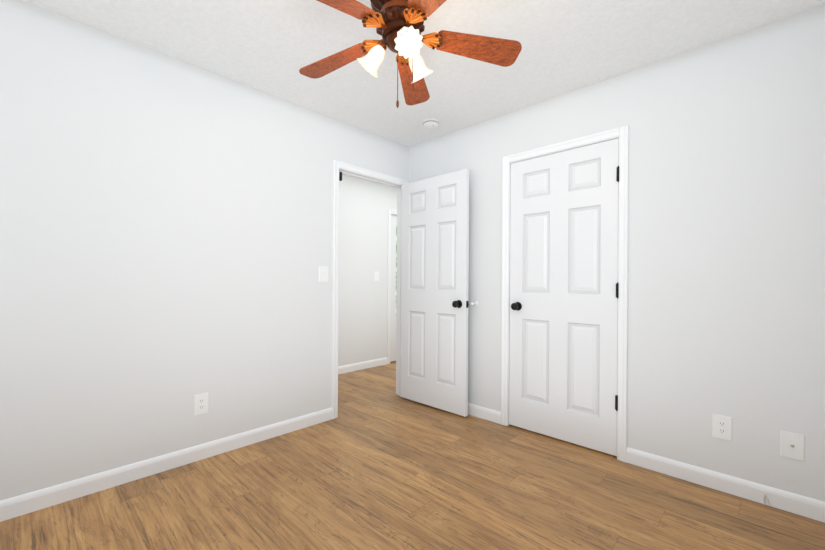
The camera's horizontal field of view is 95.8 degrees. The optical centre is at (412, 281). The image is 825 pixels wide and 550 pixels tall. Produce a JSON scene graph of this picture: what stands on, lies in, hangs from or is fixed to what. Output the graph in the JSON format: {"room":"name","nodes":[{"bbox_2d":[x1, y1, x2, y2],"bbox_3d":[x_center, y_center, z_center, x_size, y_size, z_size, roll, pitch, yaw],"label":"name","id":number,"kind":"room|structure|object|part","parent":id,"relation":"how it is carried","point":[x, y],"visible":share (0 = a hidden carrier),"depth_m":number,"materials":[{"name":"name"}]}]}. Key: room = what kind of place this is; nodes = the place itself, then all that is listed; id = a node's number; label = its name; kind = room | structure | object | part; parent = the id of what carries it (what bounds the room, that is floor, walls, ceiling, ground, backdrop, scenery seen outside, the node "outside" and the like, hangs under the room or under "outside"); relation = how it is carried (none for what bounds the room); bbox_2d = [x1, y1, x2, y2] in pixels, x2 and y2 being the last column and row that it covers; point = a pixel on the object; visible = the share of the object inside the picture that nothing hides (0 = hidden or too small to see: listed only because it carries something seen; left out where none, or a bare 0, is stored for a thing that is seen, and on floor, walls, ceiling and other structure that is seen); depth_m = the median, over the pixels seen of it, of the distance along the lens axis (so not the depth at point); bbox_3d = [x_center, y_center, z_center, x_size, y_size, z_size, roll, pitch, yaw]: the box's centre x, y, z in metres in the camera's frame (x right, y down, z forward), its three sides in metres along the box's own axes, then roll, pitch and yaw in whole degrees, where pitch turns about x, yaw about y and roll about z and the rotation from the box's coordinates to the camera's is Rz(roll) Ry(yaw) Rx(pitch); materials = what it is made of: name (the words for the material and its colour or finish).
{"room":"empty bedroom","nodes":[
{"label":"empty bedroom","id":0,"kind":"room"},
{"bbox_2d":[0,0,408,500],"bbox_3d":[-0.183,-0.104,3.592,0.105,2.440,6.300,0,0,44],"label":"wall","id":1,"kind":"structure","parent":0,"point":[166,236],"depth_m":2.12,"materials":[{"name":"white paint"}]},
{"bbox_2d":[0,407,332,521],"bbox_3d":[-1.479,1.062,2.161,0.014,0.092,2.392,0,0,44],"label":"baseboard","id":2,"kind":"structure","parent":1,"relation":"attached to","point":[40,499],"depth_m":2.11,"materials":[{"name":"white wood"}]},
{"bbox_2d":[194,393,208,414],"bbox_3d":[-1.320,0.764,2.330,0.007,0.124,0.084,0,0,44],"label":"electrical outlet","id":3,"kind":"object","parent":1,"relation":"attached to","point":[201,403],"visible":1,"depth_m":2.33,"materials":[{"name":"white plastic"}]},
{"bbox_2d":[319,266,327,281],"bbox_3d":[-0.702,-0.062,2.961,0.020,0.124,0.084,0,0,44],"label":"light switch","id":4,"kind":"object","parent":1,"relation":"attached to","point":[323,273],"visible":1,"depth_m":2.96,"materials":[{"name":"white plastic"}]},
{"bbox_2d":[339,168,400,395],"bbox_3d":[-0.384,0.081,3.384,0.105,2.067,0.810,0,0,44],"label":"door frame","id":5,"kind":"structure","parent":1,"relation":"attached to","point":[379,181],"depth_m":3.65,"materials":[{"name":"white wood"}]},
{"bbox_2d":[400,169,468,416],"bbox_3d":[0.174,0.088,3.324,0.783,2.030,0.179,0,0,44],"label":"entry door","id":6,"kind":"structure","parent":5,"relation":"attached to","point":[434,287],"depth_m":3.27,"materials":[{"name":"white wood"}]},
{"bbox_3d":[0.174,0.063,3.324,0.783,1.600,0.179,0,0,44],"label":"knob","id":7,"kind":"part","parent":6,"relation":"part of","materials":[{"name":"black metal"}]},
{"bbox_2d":[332,160,409,418],"bbox_3d":[-0.341,0.064,3.340,0.018,2.102,0.875,0,0,44],"label":"trim","id":8,"kind":"structure","parent":1,"relation":"attached to","point":[337,165],"depth_m":3.04,"materials":[{"name":"white wood"}]},
{"bbox_2d":[396,277,396,328],"bbox_3d":[-0.428,0.063,3.427,0.018,2.102,0.880,0,0,44],"label":"trim","id":9,"kind":"structure","parent":1,"relation":"attached to","point":[396,302],"depth_m":3.71,"materials":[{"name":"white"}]},
{"bbox_2d":[338,174,396,365],"bbox_3d":[-1.036,-0.109,4.408,0.105,2.440,6.510,0,0,44],"label":"wall","id":10,"kind":"structure","parent":0,"point":[365,206],"depth_m":4.74,"materials":[{"name":"white paint"}]},
{"bbox_2d":[338,357,387,373],"bbox_3d":[-1.760,1.060,3.574,0.014,0.092,4.103,0,0,44],"label":"baseboard","id":11,"kind":"structure","parent":10,"relation":"attached to","point":[360,365],"depth_m":4.72,"materials":[{"name":"white wood"}]},
{"bbox_2d":[374,271,378,280],"bbox_3d":[-0.468,-0.073,4.912,0.020,0.124,0.084,0,0,44],"label":"light switch","id":12,"kind":"object","parent":10,"relation":"attached to","point":[376,276],"visible":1,"depth_m":4.91,"materials":[{"name":"white plastic"}]},
{"bbox_2d":[387,209,396,363],"bbox_3d":[-0.017,0.066,5.384,0.018,2.102,0.914,0,0,44],"label":"door frame","id":13,"kind":"structure","parent":10,"relation":"attached to","point":[390,211],"depth_m":5.06,"materials":[{"name":"white wood"}]},
{"bbox_2d":[390,215,396,361],"bbox_3d":[-0.055,0.093,5.420,0.035,2.023,0.792,0,0,44],"label":"door","id":14,"kind":"structure","parent":10,"relation":"in","point":[393,285],"depth_m":5.18,"materials":[{"name":"white wood"}]},
{"bbox_2d":[0,361,824,549],"bbox_3d":[0.151,1.148,4.995,7.850,0.060,9.200,0,0,44],"label":"floor","id":15,"kind":"structure","parent":0,"point":[378,463],"depth_m":1.90,"materials":[{"name":"brown wood"}]},
{"bbox_2d":[23,0,824,146],"bbox_3d":[0.167,-1.352,4.995,7.850,0.060,9.200,0,0,44],"label":"ceiling","id":16,"kind":"structure","parent":0,"point":[272,47],"depth_m":2.06,"materials":[{"name":"white paint"}]},
{"bbox_2d":[299,0,521,107],"bbox_3d":[-0.081,-1.030,1.556,1.026,0.588,0.989,0,0,44],"label":"fan","id":17,"kind":"object","parent":16,"relation":"hanging from","point":[398,25],"visible":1,"depth_m":1.59,"materials":[{"name":"brown wood"}]},
{"bbox_3d":[-0.034,-0.949,1.600,0.346,0.126,0.316,0,0,44],"label":"glass","id":18,"kind":"part","parent":17,"relation":"part of","materials":[{"name":"beige glass"}]},
{"bbox_2d":[423,119,438,128],"bbox_3d":[0.153,-1.302,3.085,0.136,0.040,0.136,0,0,44],"label":"smoke detector","id":19,"kind":"object","parent":16,"relation":"attached to","point":[430,123],"visible":1,"depth_m":3.05,"materials":[{"name":"white plastic"}]},
{"bbox_2d":[409,5,824,501],"bbox_3d":[1.098,-0.096,2.646,3.055,2.440,0.105,0,0,44],"label":"wall","id":20,"kind":"structure","parent":0,"point":[726,257],"depth_m":2.05,"materials":[{"name":"white paint"}]},
{"bbox_2d":[468,403,500,423],"bbox_3d":[0.323,1.073,3.298,1.044,0.092,0.014,0,0,44],"label":"baseboard","id":21,"kind":"structure","parent":20,"relation":"attached to","point":[488,414],"depth_m":3.04,"materials":[{"name":"white wood"}]},
{"bbox_2d":[501,125,628,461],"bbox_3d":[1.042,0.072,2.651,0.882,2.102,0.173,0,0,44],"label":"door","id":22,"kind":"structure","parent":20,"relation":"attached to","point":[510,163],"depth_m":2.59,"materials":[{"name":"white wood"}]},
{"bbox_3d":[1.024,0.096,2.623,0.772,2.030,0.107,0,0,44],"label":"closet door","id":23,"kind":"part","parent":22,"relation":"part of","materials":[{"name":"white wood"}]},
{"bbox_2d":[712,414,731,440],"bbox_3d":[1.672,0.785,2.013,0.084,0.124,0.007,0,0,44],"label":"electrical outlet","id":24,"kind":"object","parent":20,"relation":"attached to","point":[721,427],"visible":1,"depth_m":2.01,"materials":[{"name":"white plastic"}]},
{"bbox_2d":[626,447,824,522],"bbox_3d":[1.692,1.082,1.987,0.984,0.092,0.014,0,0,44],"label":"baseboard","id":25,"kind":"structure","parent":20,"relation":"attached to","point":[801,505],"depth_m":1.98,"materials":[{"name":"white wood"}]},
{"bbox_2d":[763,494,769,504],"bbox_3d":[1.786,1.099,1.881,0.025,0.059,0.015,0,0,44],"label":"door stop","id":26,"kind":"object","parent":25,"relation":"attached to","point":[764,500],"visible":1,"depth_m":1.88,"materials":[{"name":"white plastic"}]},
{"bbox_2d":[780,431,804,460],"bbox_3d":[1.861,0.805,1.825,0.084,0.124,0.016,0,0,44],"label":"outlet","id":27,"kind":"object","parent":20,"relation":"attached to","point":[792,445],"visible":1,"depth_m":1.83,"materials":[{"name":"white plastic"}]}
]}

